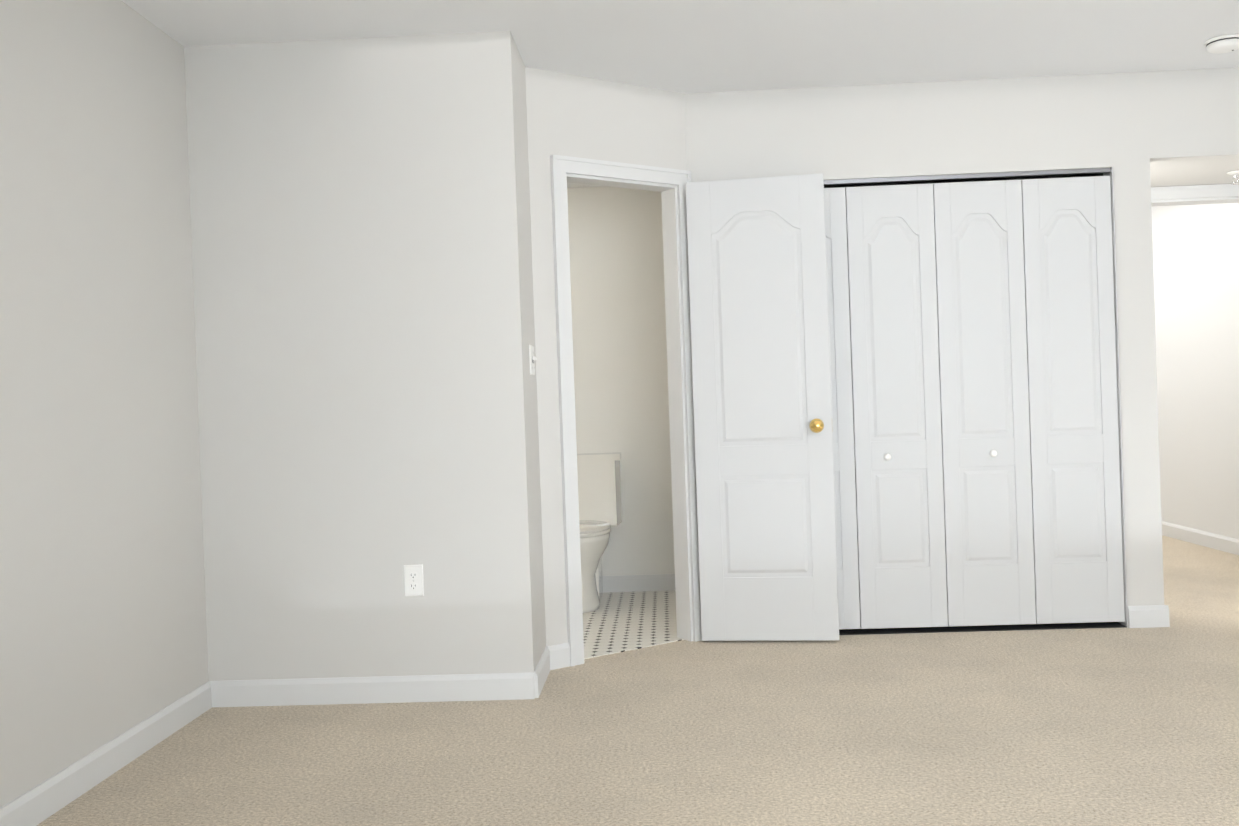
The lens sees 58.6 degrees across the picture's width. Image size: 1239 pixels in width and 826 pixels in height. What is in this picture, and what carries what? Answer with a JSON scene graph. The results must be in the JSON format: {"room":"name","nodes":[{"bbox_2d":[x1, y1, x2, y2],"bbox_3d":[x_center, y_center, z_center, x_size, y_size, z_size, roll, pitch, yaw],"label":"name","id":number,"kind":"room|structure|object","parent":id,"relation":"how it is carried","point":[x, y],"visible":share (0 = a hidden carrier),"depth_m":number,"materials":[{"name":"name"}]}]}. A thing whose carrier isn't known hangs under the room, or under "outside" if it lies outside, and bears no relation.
{"room":"empty bedroom","nodes":[
{"label":"empty bedroom","id":0,"kind":"room"},
{"bbox_2d":[0,0,208,807],"bbox_3d":[-1.702,-0.110,1.854,0.100,2.440,4.470,-2,0,2],"label":"wall","id":1,"kind":"structure","parent":0,"point":[103,631],"depth_m":3.34,"materials":[{"name":"paint"}]},
{"bbox_2d":[0,681,215,825],"bbox_3d":[-1.603,1.060,1.875,0.014,0.095,4.440,-2,0,2],"label":"baseboard","id":2,"kind":"structure","parent":1,"relation":"attached to","point":[50,795],"depth_m":3.30,"materials":[{"name":"white wood"}]},
{"bbox_2d":[184,31,536,680],"bbox_3d":[-1.226,-0.144,4.122,1.750,2.440,0.100,-2,0,2],"label":"wall","id":3,"kind":"structure","parent":0,"point":[359,315],"depth_m":4.06,"materials":[{"name":"paint"}]},
{"bbox_2d":[216,665,543,706],"bbox_3d":[-0.895,1.018,4.061,1.194,0.095,0.014,-2,0,2],"label":"baseboard","id":4,"kind":"structure","parent":3,"relation":"attached to","point":[493,686],"depth_m":4.06,"materials":[{"name":"white wood"}]},
{"bbox_2d":[404,564,423,595],"bbox_3d":[-0.756,0.615,4.055,0.072,0.116,0.009,-2,0,2],"label":"electrical outlet","id":5,"kind":"object","parent":3,"relation":"attached to","point":[413,581],"visible":1,"depth_m":4.05,"materials":[{"name":"white plastic"}]},
{"bbox_2d":[514,41,545,664],"bbox_3d":[-0.394,-0.175,4.303,0.100,2.440,0.330,-2,0,2],"label":"wall","id":6,"kind":"structure","parent":0,"point":[529,326],"depth_m":4.29,"materials":[{"name":"paint"}]},
{"bbox_2d":[529,345,536,374],"bbox_3d":[-0.335,-0.207,4.315,0.019,0.116,0.116,-2,0,2],"label":"light switch","id":7,"kind":"object","parent":6,"relation":"attached to","point":[533,358],"visible":1,"depth_m":4.29,"materials":[{"name":"white plastic"}]},
{"bbox_2d":[538,644,559,683],"bbox_3d":[-0.292,0.995,4.290,0.020,0.095,0.493,-2,0,2],"label":"baseboard","id":8,"kind":"structure","parent":6,"relation":"attached to","point":[550,658],"depth_m":4.47,"materials":[{"name":"white wood"}]},
{"bbox_2d":[567,182,603,187],"bbox_3d":[-0.828,-1.316,5.216,2.400,0.139,2.160,-2,0,2],"label":"ceiling","id":9,"kind":"structure","parent":0,"point":[574,185],"depth_m":6.21,"materials":[{"name":"paint"}]},
{"bbox_2d":[525,67,686,645],"bbox_3d":[-0.031,-0.191,4.743,0.820,2.440,0.100,-2,1,-35],"label":"wall","id":10,"kind":"structure","parent":0,"point":[570,115],"depth_m":4.52,"materials":[{"name":"paint"}]},
{"bbox_2d":[550,155,701,666],"bbox_3d":[0.049,-0.020,4.748,0.600,2.092,0.501,-2,0,2],"label":"door frame","id":11,"kind":"structure","parent":10,"relation":"attached to","point":[668,185],"depth_m":4.89,"materials":[{"name":"wood"}]},
{"bbox_2d":[686,173,838,640],"bbox_3d":[0.622,-0.015,4.797,0.595,2.015,0.190,-2,0,2],"label":"bathroom door","id":12,"kind":"structure","parent":10,"relation":"in","point":[762,406],"depth_m":4.81,"materials":[{"name":"white wood"}]},
{"bbox_2d":[567,186,674,575],"bbox_3d":[-0.737,-0.178,6.333,2.550,2.440,0.100,-2,0,2],"label":"wall","id":13,"kind":"structure","parent":0,"point":[618,319],"depth_m":6.25,"materials":[{"name":"paint"}]},
{"bbox_2d":[602,574,674,592],"bbox_3d":[-0.412,0.984,6.273,1.780,0.095,0.014,-2,0,2],"label":"baseboard","id":14,"kind":"structure","parent":13,"relation":"attached to","point":[659,582],"depth_m":6.25,"materials":[{"name":"white wood"}]},
{"bbox_2d":[583,590,683,658],"bbox_3d":[-0.728,1.050,5.228,2.430,0.006,2.230,-2,0,2],"label":"floor","id":15,"kind":"structure","parent":0,"point":[616,622],"depth_m":5.36,"materials":[{"name":"white tile"}]},
{"bbox_2d":[577,452,621,612],"bbox_3d":[-0.230,0.630,5.893,0.480,0.795,0.729,-2,0,2],"label":"toilet","id":16,"kind":"object","parent":15,"relation":"on","point":[599,496],"visible":0.38,"depth_m":6.05,"materials":[{"name":"ceramic"}]},
{"bbox_2d":[37,535,1238,825],"bbox_3d":[0.905,1.028,4.401,6.300,0.060,10.150,-2,0,2],"label":"floor carpet","id":17,"kind":"object","parent":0,"point":[1097,727],"visible":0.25,"depth_m":3.44,"materials":[{"name":"beige carpet"}]},
{"bbox_2d":[121,0,1238,93],"bbox_3d":[0.870,-1.492,5.757,6.300,0.080,12.900,-2,0,2],"label":"ceiling","id":18,"kind":"structure","parent":0,"point":[691,46],"depth_m":4.16,"materials":[{"name":"paint"}]},
{"bbox_2d":[1204,33,1238,53],"bbox_3d":[2.429,-1.476,4.433,0.148,0.046,0.148,-2,0,2],"label":"smoke detector","id":19,"kind":"object","parent":18,"relation":"attached to","point":[1225,43],"visible":1,"depth_m":4.39,"materials":[{"name":"white plastic"}]},
{"bbox_2d":[684,72,1163,605],"bbox_3d":[1.348,-0.243,4.948,2.030,2.440,0.100,-2,0,2],"label":"wall","id":20,"kind":"structure","parent":0,"point":[976,126],"depth_m":4.87,"materials":[{"name":"paint"}]},
{"bbox_2d":[824,187,859,628],"bbox_3d":[0.850,-0.014,4.948,0.384,1.971,0.030,-2,0,2],"label":"bifold closet door","id":21,"kind":"structure","parent":20,"relation":"in","point":[842,406],"depth_m":4.93,"materials":[{"name":"white wood"}]},
{"bbox_2d":[845,183,947,628],"bbox_3d":[1.235,-0.028,4.915,0.384,1.971,0.064,-2,0,2],"label":"bifold closet door","id":22,"kind":"structure","parent":20,"relation":"in","point":[896,401],"depth_m":4.92,"materials":[{"name":"white wood"}]},
{"bbox_2d":[824,167,1127,634],"bbox_3d":[1.429,-0.040,4.946,1.564,2.030,0.100,-2,0,2],"label":"door frame","id":23,"kind":"structure","parent":20,"relation":"attached to","point":[1106,171],"depth_m":4.90,"materials":[{"name":"wood"}]},
{"bbox_2d":[933,180,1035,625],"bbox_3d":[1.622,-0.042,4.899,0.384,1.971,0.064,-2,0,2],"label":"bifold closet door","id":24,"kind":"structure","parent":20,"relation":"in","point":[984,395],"depth_m":4.90,"materials":[{"name":"white wood"}]},
{"bbox_2d":[1021,176,1124,623],"bbox_3d":[2.009,-0.056,4.901,0.384,1.971,0.030,-2,0,2],"label":"bifold closet door","id":25,"kind":"structure","parent":20,"relation":"in","point":[1072,392],"depth_m":4.89,"materials":[{"name":"white wood"}]},
{"bbox_2d":[1127,604,1169,627],"bbox_3d":[2.415,0.890,5.223,0.038,0.095,0.744,-2,0,2],"label":"baseboard","id":26,"kind":"structure","parent":20,"relation":"attached to","point":[1153,616],"depth_m":4.85,"materials":[{"name":"white wood"}]},
{"bbox_2d":[824,175,1065,187],"bbox_3d":[1.401,-0.250,5.656,1.780,2.440,0.100,-2,0,2],"label":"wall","id":27,"kind":"structure","parent":0,"point":[944,181],"depth_m":5.59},
{"bbox_2d":[1066,173,1102,177],"bbox_3d":[1.387,-0.247,5.311,1.780,2.440,0.630,-2,0,2],"label":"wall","id":28,"kind":"structure","parent":0,"point":[1085,175],"depth_m":5.33,"materials":[{"name":"black"}]},
{"bbox_2d":[1147,67,1238,186],"bbox_3d":[2.852,-1.329,5.083,1.040,0.380,0.950,-2,0,2],"label":"wall","id":29,"kind":"structure","parent":0,"point":[1193,116],"depth_m":4.84,"materials":[{"name":"paint"}]},
{"bbox_2d":[1151,184,1238,206],"bbox_3d":[2.857,-0.111,5.618,0.876,2.058,0.142,-2,0,2],"label":"door frame","id":30,"kind":"structure","parent":29,"relation":"attached to","point":[1216,193],"depth_m":5.55,"materials":[{"name":"wood"}]},
{"bbox_2d":[1227,170,1238,184],"bbox_3d":[2.915,-1.112,5.227,0.072,0.059,0.072,-2,0,2],"label":"sprinkler","id":31,"kind":"object","parent":29,"relation":"attached to","point":[1235,173],"visible":1,"depth_m":5.22,"materials":[{"name":"white plastic"}]},
{"bbox_2d":[1151,203,1238,538],"bbox_3d":[3.906,-0.363,8.747,0.100,2.440,6.200,-2,0,2],"label":"wall","id":32,"kind":"structure","parent":0,"point":[1196,269],"depth_m":7.25,"materials":[{"name":"paint"}]},
{"bbox_2d":[1162,521,1238,554],"bbox_3d":[3.879,0.811,8.758,0.040,0.095,6.200,-2,0,2],"label":"baseboard","id":33,"kind":"structure","parent":32,"relation":"attached to","point":[1214,541],"depth_m":7.26,"materials":[{"name":"white wood"}]}
]}

